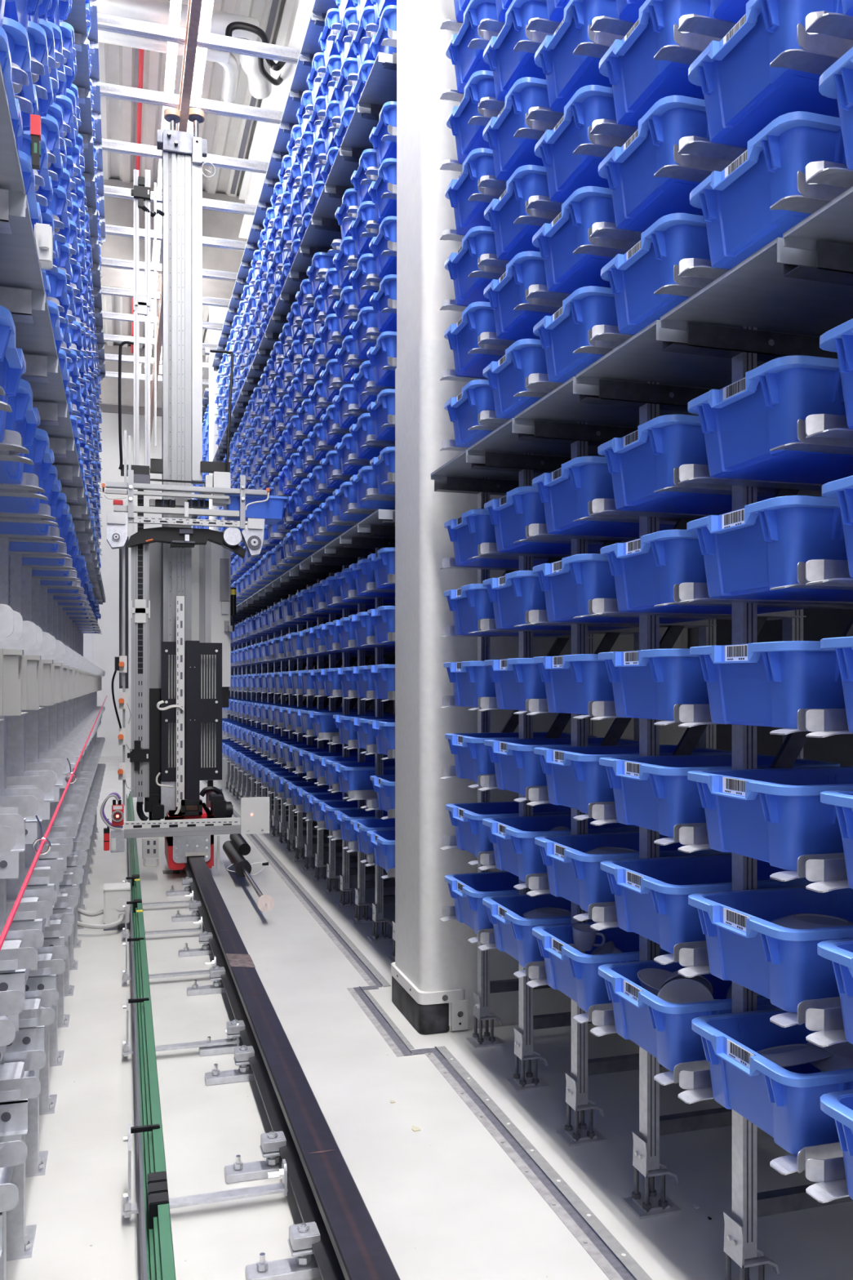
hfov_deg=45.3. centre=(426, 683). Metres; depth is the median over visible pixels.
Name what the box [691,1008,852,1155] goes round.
storage bin
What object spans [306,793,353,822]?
storage bin
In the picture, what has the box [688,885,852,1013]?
storage bin
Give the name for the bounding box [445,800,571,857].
storage bin
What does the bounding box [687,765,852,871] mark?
storage bin
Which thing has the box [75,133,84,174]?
storage bin
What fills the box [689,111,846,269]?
storage bin
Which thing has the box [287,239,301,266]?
storage bin
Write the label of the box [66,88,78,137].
storage bin
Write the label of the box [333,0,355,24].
storage bin
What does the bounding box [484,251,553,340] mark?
storage bin
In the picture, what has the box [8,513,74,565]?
storage bin
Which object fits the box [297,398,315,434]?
storage bin
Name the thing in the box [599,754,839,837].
storage bin
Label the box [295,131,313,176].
storage bin
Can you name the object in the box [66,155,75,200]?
storage bin
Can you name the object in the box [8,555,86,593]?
storage bin
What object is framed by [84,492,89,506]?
storage bin
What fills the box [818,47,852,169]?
storage bin
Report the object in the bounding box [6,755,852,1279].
floor
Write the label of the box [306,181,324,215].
storage bin
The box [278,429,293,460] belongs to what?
storage bin
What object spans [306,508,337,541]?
storage bin
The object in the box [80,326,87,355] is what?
storage bin
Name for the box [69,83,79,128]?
storage bin
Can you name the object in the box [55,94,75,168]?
storage bin
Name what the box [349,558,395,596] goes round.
storage bin
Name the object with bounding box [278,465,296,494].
storage bin
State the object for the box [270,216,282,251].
storage bin
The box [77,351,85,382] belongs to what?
storage bin
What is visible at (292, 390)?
storage bin
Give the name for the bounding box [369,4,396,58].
storage bin
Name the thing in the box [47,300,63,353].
storage bin
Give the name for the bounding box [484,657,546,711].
storage bin
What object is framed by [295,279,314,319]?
storage bin
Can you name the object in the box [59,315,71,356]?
storage bin
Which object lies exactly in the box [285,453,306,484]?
storage bin
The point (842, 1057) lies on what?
plate
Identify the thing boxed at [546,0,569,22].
storage bin
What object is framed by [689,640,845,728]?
storage bin
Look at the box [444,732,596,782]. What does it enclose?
storage bin
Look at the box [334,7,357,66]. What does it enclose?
storage bin
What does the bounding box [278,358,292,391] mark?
storage bin
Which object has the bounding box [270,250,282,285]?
storage bin
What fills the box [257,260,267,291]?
storage bin
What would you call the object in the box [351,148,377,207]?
storage bin
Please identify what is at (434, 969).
wall pillar
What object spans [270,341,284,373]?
storage bin
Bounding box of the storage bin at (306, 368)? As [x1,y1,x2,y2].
[295,358,314,396]
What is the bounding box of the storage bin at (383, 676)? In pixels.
[367,664,395,698]
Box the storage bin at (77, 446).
[75,440,81,462]
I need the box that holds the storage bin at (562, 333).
[533,285,617,382]
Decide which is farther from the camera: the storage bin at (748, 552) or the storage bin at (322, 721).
the storage bin at (322, 721)
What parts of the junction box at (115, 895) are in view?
lid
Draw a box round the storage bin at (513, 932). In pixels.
[482,893,594,968]
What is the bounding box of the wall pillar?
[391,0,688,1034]
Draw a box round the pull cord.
[0,695,106,950]
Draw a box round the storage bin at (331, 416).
[320,404,344,445]
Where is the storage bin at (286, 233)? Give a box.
[277,226,292,265]
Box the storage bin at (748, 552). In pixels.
[686,495,852,601]
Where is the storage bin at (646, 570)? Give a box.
[600,528,808,613]
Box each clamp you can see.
[166,875,192,896]
[171,899,201,922]
[178,930,213,956]
[186,965,226,995]
[199,1018,244,1056]
[204,1044,255,1085]
[224,1130,286,1183]
[245,1221,320,1279]
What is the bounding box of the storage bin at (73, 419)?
[70,414,79,444]
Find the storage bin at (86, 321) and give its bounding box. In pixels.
[83,306,89,333]
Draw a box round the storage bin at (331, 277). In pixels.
[319,267,339,315]
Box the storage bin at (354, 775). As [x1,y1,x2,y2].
[332,760,395,793]
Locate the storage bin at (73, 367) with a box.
[66,349,79,398]
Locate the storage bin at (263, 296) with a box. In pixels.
[256,290,267,322]
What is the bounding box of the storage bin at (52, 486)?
[0,464,61,535]
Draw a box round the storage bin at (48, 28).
[39,18,58,100]
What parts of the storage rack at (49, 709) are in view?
post, post, shelf plate, post, post, shelf plate, post, post, shelf plate, post, post, post, shelf plate, post, post, shelf plate, post, post, post, post, shelf plate, post, post, post, post, shelf plate, post, shelf plate, post, post, shelf plate, post, post, post, shelf plate, shelf plate, post, post, shelf plate, post, shelf plate, post, shelf plate, post, shelf plate, post, shelf plate, post, shelf plate, shelf plate, shelf plate, post, shelf plate, shelf plate, shelf plate, post, shelf plate, post, shelf plate, shelf plate, shelf plate, shelf plate, shelf plate, shelf plate, shelf plate, shelf plate, shelf plate, shelf plate, shelf plate, shelf plate, shelf plate, shelf plate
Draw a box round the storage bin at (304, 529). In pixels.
[297,519,324,550]
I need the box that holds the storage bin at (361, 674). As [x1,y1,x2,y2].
[350,666,374,697]
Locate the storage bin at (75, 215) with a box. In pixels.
[69,201,81,238]
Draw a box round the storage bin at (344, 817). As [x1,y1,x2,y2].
[334,808,387,841]
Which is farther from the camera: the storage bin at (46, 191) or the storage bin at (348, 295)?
the storage bin at (348, 295)
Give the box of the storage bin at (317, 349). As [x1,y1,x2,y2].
[307,337,325,378]
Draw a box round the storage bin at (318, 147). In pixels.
[306,138,325,186]
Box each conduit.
[77,906,103,916]
[77,914,124,928]
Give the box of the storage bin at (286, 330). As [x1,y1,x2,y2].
[279,322,292,357]
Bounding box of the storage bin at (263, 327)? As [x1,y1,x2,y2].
[257,321,267,341]
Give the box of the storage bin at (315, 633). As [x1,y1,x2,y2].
[307,626,375,653]
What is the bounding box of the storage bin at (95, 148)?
[93,146,97,173]
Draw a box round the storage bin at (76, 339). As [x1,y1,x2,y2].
[68,320,83,357]
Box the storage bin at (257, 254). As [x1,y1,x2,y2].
[250,249,262,280]
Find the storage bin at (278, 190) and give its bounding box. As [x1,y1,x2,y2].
[270,182,283,217]
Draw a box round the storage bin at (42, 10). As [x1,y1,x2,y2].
[28,0,52,25]
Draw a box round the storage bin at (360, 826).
[350,817,395,854]
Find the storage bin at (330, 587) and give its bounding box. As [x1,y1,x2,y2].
[320,576,375,608]
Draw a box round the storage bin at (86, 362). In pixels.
[84,352,88,374]
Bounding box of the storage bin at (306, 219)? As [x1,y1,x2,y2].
[297,212,311,242]
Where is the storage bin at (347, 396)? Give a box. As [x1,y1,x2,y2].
[332,384,358,428]
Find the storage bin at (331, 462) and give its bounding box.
[320,450,350,488]
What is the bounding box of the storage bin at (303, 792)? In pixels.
[297,786,342,813]
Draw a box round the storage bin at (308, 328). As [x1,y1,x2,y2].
[297,318,314,358]
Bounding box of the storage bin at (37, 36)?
[26,21,53,116]
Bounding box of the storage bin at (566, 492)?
[532,455,675,537]
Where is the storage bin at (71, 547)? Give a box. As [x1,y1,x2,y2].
[8,530,78,577]
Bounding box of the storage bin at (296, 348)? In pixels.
[287,339,302,376]
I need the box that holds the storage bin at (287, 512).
[283,501,297,528]
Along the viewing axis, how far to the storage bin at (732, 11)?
1.80 m
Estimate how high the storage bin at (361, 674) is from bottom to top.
0.136 m
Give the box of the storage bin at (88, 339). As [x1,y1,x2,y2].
[85,330,92,355]
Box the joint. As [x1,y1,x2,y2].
[201,780,652,1279]
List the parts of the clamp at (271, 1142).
plate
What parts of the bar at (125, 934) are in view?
plate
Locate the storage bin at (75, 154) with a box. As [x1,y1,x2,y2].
[71,144,81,201]
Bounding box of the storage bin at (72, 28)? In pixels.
[62,22,76,75]
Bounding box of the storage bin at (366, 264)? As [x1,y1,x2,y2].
[349,253,377,308]
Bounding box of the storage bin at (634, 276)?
[600,213,711,334]
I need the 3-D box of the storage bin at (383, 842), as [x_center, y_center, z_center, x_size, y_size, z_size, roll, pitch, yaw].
[-0.018,0.674,4.130,0.400,0.136,0.304,0,0,-17]
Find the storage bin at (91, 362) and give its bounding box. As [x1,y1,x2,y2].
[88,352,94,376]
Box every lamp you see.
[30,114,41,169]
[138,314,141,373]
[150,254,159,289]
[150,284,154,314]
[150,314,154,336]
[152,228,161,261]
[156,184,161,228]
[157,159,161,190]
[159,351,161,373]
[160,79,173,130]
[164,12,179,91]
[169,0,182,24]
[186,84,201,133]
[192,18,209,95]
[200,0,213,30]
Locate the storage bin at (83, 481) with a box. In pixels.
[82,477,86,492]
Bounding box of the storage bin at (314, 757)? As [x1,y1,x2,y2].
[307,751,387,778]
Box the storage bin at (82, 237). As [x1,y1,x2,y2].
[79,226,86,254]
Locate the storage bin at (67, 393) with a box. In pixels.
[65,386,72,415]
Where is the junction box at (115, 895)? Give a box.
[103,882,130,930]
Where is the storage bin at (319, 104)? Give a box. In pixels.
[307,96,326,141]
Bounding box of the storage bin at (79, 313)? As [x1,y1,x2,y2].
[75,297,84,328]
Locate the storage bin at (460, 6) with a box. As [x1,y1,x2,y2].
[453,0,470,22]
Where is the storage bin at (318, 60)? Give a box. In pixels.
[306,52,325,105]
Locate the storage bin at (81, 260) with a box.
[76,243,86,279]
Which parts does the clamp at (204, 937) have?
plate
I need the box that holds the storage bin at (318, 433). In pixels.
[307,422,328,459]
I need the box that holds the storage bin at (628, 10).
[616,0,645,22]
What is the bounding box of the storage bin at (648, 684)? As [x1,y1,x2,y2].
[598,648,709,720]
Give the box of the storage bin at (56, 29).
[47,21,66,103]
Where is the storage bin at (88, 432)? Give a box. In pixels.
[84,417,93,439]
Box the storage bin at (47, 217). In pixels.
[40,208,57,275]
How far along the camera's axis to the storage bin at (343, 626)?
4.77 m
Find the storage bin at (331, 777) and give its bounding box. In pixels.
[319,755,395,786]
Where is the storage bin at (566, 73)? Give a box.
[534,0,618,112]
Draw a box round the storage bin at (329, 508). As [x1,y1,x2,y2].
[319,496,353,532]
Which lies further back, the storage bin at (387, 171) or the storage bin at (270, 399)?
the storage bin at (270, 399)
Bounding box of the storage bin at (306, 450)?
[297,438,319,472]
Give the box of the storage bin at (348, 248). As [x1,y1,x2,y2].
[333,236,356,288]
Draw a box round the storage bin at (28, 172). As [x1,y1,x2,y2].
[17,150,42,232]
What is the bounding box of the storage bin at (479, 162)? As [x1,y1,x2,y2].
[444,147,495,235]
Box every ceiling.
[97,0,285,349]
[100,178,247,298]
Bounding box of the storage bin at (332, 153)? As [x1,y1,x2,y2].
[320,146,339,183]
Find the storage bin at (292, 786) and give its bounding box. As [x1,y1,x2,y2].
[286,781,328,805]
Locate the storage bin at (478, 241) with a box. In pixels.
[444,226,496,306]
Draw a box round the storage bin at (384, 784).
[369,774,395,811]
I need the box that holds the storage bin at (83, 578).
[8,565,88,599]
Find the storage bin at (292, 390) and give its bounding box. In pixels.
[287,377,302,412]
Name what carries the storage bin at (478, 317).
attached to the storage rack at (780, 300)
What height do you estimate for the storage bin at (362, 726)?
0.136 m
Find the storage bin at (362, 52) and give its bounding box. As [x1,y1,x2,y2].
[351,5,375,71]
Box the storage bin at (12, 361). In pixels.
[0,305,26,442]
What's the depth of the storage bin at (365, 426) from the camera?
4.41 m
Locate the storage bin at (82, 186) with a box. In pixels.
[78,175,86,205]
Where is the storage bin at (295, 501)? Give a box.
[287,490,307,520]
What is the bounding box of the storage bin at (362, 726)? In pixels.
[351,716,395,749]
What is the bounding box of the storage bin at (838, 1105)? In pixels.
[820,1088,852,1199]
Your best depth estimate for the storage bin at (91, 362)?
5.60 m
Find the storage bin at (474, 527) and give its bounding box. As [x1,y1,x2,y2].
[444,508,546,568]
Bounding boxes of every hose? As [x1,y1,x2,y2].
[225,22,285,71]
[233,36,283,85]
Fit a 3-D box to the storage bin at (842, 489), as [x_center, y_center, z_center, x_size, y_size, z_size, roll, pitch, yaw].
[0.797,-0.219,1.404,0.400,0.136,0.304,0,0,-17]
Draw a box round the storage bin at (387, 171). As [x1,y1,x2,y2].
[368,158,396,223]
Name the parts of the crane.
sensor post, perforated plate, energy chain, chain, louvre panel, panel, frame, rod, plate, black post, louvre panel, drive motor, piston rod, reflector plate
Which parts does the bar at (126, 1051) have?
plate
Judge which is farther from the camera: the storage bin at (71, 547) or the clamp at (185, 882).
the clamp at (185, 882)
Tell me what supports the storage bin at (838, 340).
attached to the storage rack at (780, 300)
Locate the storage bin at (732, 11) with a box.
[711,0,750,22]
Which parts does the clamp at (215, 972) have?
plate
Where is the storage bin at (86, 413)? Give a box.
[81,398,90,422]
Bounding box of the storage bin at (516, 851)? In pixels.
[482,814,639,882]
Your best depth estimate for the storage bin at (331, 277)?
5.09 m
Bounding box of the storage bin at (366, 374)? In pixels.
[351,360,377,408]
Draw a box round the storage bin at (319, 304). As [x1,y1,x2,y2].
[308,294,325,337]
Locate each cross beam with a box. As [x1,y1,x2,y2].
[97,13,301,64]
[99,82,283,124]
[100,257,238,281]
[101,286,230,307]
[102,138,269,173]
[102,311,223,330]
[103,185,257,215]
[103,333,217,350]
[104,353,208,368]
[105,224,246,250]
[105,371,208,386]
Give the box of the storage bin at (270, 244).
[262,239,275,272]
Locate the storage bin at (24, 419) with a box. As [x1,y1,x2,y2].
[0,378,39,484]
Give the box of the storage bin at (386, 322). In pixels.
[369,274,396,332]
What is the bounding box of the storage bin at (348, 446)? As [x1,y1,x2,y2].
[334,433,364,475]
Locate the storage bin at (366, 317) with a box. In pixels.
[349,306,377,359]
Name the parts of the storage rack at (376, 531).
shelf plate, shelf plate, shelf plate, shelf plate, shelf plate, shelf plate, shelf plate, shelf plate, post, shelf plate, shelf plate, post, shelf plate, post, shelf plate, shelf plate, post, shelf plate, shelf plate, shelf plate, post, shelf plate, shelf plate, shelf plate, post, shelf plate, post, shelf plate, shelf plate, shelf plate, post, shelf plate, shelf plate, shelf plate, post, shelf plate, shelf plate, shelf plate, post, shelf plate, shelf plate, shelf plate, post, shelf plate, shelf plate, shelf plate, post, shelf plate, shelf plate, shelf plate, post, shelf plate, post, shelf plate, shelf plate, post, shelf plate, shelf plate, post, shelf plate, shelf plate, post, shelf plate, shelf plate, post, shelf plate, shelf plate, post, post, shelf plate, post, shelf plate, post, shelf plate, shelf plate, post, post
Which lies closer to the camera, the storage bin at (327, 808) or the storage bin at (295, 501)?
the storage bin at (327, 808)
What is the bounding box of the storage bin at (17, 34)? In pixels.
[2,17,38,151]
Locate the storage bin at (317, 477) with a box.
[306,465,333,501]
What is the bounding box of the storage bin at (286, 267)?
[278,262,291,288]
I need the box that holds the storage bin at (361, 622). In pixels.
[348,611,395,646]
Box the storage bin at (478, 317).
[444,301,503,378]
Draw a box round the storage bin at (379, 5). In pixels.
[370,0,396,25]
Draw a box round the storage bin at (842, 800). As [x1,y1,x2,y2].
[820,790,852,888]
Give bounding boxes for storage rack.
[0,0,106,1279]
[191,387,208,519]
[212,0,396,962]
[431,10,852,1279]
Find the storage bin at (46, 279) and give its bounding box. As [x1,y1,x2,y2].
[40,268,50,297]
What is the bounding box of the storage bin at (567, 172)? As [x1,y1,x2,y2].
[534,84,616,203]
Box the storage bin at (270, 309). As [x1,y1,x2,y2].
[263,304,274,325]
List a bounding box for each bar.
[122,875,193,906]
[122,900,203,937]
[122,936,216,982]
[122,996,239,1056]
[122,1123,288,1217]
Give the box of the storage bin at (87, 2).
[85,0,91,36]
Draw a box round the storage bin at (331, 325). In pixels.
[318,313,342,359]
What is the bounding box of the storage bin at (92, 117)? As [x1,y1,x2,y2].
[91,114,95,142]
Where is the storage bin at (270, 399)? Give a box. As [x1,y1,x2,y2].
[264,390,275,418]
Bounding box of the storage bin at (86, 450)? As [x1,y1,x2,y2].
[80,444,90,477]
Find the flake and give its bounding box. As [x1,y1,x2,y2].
[411,1124,420,1131]
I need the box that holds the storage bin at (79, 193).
[73,186,85,227]
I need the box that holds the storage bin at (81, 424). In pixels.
[75,405,85,434]
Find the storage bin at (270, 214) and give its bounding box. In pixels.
[262,207,275,239]
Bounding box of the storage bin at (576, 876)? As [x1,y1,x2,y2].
[534,831,732,911]
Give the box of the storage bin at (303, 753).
[297,747,366,773]
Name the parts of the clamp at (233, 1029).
plate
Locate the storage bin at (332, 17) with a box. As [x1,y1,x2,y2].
[318,8,340,66]
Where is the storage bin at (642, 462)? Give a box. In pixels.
[597,413,770,515]
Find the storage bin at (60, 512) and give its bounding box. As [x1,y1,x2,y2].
[8,492,69,552]
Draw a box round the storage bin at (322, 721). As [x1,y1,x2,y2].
[307,710,389,736]
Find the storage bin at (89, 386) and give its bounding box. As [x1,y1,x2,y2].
[85,373,92,395]
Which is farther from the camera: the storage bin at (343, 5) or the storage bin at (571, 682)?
the storage bin at (343, 5)
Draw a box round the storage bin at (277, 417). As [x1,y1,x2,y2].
[269,408,284,439]
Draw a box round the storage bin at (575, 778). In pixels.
[533,744,732,813]
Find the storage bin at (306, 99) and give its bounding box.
[296,90,312,133]
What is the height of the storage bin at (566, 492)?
0.136 m
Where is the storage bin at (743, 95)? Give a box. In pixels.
[688,0,843,148]
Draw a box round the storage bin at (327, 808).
[319,800,368,831]
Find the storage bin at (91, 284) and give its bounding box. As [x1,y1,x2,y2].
[89,273,93,293]
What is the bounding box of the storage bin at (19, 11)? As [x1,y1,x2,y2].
[3,0,43,31]
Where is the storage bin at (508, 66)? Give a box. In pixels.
[483,0,548,102]
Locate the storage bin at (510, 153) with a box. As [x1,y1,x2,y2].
[482,76,550,181]
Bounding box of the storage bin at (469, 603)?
[443,583,571,635]
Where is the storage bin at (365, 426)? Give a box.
[349,413,383,459]
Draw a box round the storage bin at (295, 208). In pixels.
[286,200,302,242]
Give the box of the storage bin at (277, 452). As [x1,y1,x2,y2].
[270,442,285,471]
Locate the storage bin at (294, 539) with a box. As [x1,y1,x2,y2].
[285,528,314,556]
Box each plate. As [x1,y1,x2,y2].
[523,906,571,918]
[584,846,639,853]
[755,1043,831,1066]
[770,913,852,928]
[807,1041,852,1071]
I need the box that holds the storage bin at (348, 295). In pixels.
[333,285,357,335]
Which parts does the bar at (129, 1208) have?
plate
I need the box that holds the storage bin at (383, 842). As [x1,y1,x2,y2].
[366,829,395,872]
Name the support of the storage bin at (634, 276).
attached to the storage rack at (780, 300)
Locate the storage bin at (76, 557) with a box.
[8,544,80,586]
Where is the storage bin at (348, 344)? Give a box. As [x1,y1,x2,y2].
[334,335,359,382]
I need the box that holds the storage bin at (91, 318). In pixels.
[88,311,93,335]
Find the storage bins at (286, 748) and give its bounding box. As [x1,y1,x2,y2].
[0,0,370,799]
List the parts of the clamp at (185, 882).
plate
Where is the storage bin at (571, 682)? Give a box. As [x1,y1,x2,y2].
[533,653,614,715]
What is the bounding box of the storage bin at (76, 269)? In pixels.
[70,262,83,306]
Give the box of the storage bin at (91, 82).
[89,79,93,108]
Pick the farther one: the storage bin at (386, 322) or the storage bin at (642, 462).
the storage bin at (386, 322)
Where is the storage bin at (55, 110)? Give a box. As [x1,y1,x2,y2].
[47,102,66,155]
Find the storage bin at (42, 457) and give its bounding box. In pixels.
[0,427,54,513]
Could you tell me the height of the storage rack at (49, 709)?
4.704 m
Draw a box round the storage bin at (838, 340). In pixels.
[819,318,852,429]
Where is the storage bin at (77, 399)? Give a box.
[70,380,82,411]
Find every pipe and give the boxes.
[96,0,271,99]
[97,30,238,102]
[130,48,143,353]
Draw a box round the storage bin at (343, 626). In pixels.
[333,617,395,649]
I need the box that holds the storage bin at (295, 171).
[285,162,301,204]
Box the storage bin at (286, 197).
[277,191,291,229]
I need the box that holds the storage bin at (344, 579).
[334,568,395,603]
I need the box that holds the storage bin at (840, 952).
[817,937,852,1044]
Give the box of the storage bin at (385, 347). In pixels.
[366,331,396,386]
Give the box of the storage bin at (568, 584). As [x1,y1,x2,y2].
[532,553,709,623]
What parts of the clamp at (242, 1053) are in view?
plate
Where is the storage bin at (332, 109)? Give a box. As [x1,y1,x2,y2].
[319,100,340,155]
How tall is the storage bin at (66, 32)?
0.136 m
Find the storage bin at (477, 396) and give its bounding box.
[444,379,495,447]
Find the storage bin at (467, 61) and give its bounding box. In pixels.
[445,0,497,93]
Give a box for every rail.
[125,791,176,1279]
[150,0,202,441]
[184,855,400,1279]
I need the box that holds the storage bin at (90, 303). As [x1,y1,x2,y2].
[87,287,92,312]
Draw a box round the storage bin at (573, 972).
[532,921,671,1012]
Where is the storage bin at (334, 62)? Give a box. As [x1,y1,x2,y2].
[320,54,341,106]
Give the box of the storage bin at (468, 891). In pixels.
[444,871,519,934]
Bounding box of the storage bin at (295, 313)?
[286,302,302,339]
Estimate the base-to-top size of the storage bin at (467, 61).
0.136 m
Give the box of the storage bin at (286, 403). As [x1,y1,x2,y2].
[278,394,292,426]
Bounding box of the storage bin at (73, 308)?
[66,284,75,324]
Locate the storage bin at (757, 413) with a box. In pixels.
[688,355,852,484]
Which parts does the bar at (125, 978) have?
plate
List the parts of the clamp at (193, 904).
plate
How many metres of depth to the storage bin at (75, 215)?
3.86 m
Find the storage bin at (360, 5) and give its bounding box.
[351,0,373,24]
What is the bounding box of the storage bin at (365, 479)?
[350,466,395,510]
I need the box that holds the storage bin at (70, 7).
[60,4,71,22]
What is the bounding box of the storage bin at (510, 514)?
[484,485,602,555]
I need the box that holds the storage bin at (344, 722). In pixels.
[333,714,394,744]
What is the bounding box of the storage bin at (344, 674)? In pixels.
[334,666,356,696]
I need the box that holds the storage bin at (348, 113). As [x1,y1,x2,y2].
[333,106,355,148]
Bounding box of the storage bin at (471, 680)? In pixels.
[443,661,496,707]
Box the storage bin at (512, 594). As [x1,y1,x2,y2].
[482,570,634,631]
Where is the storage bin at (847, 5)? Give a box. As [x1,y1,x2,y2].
[841,0,852,16]
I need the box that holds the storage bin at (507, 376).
[483,338,547,418]
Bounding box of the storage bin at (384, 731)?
[368,720,395,755]
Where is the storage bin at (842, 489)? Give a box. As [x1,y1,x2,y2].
[822,475,852,577]
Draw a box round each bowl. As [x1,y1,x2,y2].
[637,968,672,995]
[657,977,713,1003]
[659,969,712,995]
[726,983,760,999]
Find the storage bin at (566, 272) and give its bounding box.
[532,186,615,293]
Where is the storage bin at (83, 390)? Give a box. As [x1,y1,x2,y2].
[80,376,87,401]
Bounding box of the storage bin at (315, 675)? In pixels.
[308,669,324,694]
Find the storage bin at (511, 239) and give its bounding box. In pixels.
[484,164,549,260]
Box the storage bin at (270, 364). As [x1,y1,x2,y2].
[263,358,275,388]
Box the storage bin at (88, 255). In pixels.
[84,244,92,269]
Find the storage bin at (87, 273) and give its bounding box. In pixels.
[84,258,91,286]
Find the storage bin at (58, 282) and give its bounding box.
[47,267,70,326]
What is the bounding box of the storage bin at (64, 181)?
[58,168,72,213]
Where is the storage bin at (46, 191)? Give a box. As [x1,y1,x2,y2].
[21,130,53,213]
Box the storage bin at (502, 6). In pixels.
[495,0,513,22]
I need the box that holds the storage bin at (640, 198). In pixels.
[598,95,709,231]
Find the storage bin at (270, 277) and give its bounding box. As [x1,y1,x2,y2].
[262,271,275,305]
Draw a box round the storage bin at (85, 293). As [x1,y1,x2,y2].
[80,276,88,311]
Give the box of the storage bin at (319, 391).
[308,380,326,419]
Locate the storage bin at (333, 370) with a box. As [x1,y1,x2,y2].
[320,359,342,401]
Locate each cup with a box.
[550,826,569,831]
[567,943,585,953]
[572,923,605,951]
[591,940,615,954]
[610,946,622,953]
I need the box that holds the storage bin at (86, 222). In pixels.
[82,212,90,245]
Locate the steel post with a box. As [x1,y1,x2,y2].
[85,633,93,662]
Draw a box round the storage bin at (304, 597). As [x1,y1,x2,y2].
[295,589,342,617]
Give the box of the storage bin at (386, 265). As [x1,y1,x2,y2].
[368,216,396,278]
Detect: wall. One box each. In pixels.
[83,412,195,756]
[97,343,208,416]
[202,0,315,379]
[208,297,297,787]
[302,608,852,766]
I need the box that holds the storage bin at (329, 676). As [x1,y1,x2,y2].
[318,668,342,695]
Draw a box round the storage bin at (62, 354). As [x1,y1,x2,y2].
[57,348,70,391]
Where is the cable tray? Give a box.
[230,0,279,194]
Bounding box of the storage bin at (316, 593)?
[307,582,357,613]
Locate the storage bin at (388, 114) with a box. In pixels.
[368,101,396,168]
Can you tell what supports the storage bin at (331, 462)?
attached to the storage rack at (376, 531)
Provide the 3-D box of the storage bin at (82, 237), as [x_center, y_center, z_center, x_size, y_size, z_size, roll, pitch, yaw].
[-1.744,-1.952,4.599,0.400,0.136,0.304,0,0,-17]
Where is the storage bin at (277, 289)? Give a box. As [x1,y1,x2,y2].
[269,284,282,308]
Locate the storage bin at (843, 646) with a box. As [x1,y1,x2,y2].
[820,636,852,733]
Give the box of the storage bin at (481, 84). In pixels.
[446,70,496,164]
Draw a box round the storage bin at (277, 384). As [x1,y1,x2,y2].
[271,375,283,406]
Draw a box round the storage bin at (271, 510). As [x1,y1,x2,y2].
[222,493,288,524]
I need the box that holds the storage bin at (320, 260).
[306,252,335,297]
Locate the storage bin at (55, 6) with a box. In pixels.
[41,0,58,22]
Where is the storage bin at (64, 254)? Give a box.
[58,242,72,290]
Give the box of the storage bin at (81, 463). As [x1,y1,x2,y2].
[79,460,84,479]
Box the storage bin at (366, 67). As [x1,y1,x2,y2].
[349,60,374,106]
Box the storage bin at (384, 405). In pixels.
[367,388,395,440]
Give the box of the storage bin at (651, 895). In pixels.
[600,853,816,953]
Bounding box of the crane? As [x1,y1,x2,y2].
[99,107,274,911]
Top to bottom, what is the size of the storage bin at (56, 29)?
0.136 m
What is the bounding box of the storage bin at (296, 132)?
[286,124,302,164]
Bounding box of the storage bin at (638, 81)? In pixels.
[599,0,715,127]
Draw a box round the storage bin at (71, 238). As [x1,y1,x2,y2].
[66,219,79,284]
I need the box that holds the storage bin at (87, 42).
[87,41,90,76]
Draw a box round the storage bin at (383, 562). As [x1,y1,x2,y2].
[367,547,395,589]
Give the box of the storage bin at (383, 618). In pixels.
[367,605,395,643]
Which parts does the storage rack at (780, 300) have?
post, shelf plate, post, shelf plate, post, post, shelf plate, post, post, shelf plate, post, post, shelf plate, post, shelf plate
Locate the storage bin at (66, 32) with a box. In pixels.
[59,22,75,96]
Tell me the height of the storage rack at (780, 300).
4.680 m
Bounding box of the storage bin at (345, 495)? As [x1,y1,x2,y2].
[333,481,370,521]
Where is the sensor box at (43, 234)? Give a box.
[34,222,53,270]
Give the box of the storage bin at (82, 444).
[79,427,86,448]
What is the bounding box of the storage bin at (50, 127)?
[40,114,63,210]
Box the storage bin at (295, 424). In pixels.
[285,415,303,448]
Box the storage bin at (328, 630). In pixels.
[319,622,395,652]
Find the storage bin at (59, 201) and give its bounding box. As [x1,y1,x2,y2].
[50,185,70,267]
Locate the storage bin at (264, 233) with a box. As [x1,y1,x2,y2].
[257,229,267,261]
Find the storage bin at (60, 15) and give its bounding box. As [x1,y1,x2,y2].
[47,0,69,26]
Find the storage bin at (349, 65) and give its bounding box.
[333,57,358,117]
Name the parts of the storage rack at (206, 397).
shelf plate, shelf plate, shelf plate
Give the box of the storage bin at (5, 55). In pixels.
[0,26,22,140]
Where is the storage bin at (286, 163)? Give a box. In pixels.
[278,155,292,192]
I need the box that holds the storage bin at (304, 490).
[296,478,319,511]
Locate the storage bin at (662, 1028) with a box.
[598,960,779,1071]
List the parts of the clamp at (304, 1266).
plate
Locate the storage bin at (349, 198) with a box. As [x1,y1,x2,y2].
[334,188,358,239]
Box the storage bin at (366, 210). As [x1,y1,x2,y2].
[348,200,376,258]
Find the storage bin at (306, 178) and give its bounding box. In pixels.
[295,171,312,217]
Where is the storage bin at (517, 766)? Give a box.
[484,737,639,795]
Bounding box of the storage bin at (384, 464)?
[369,446,395,494]

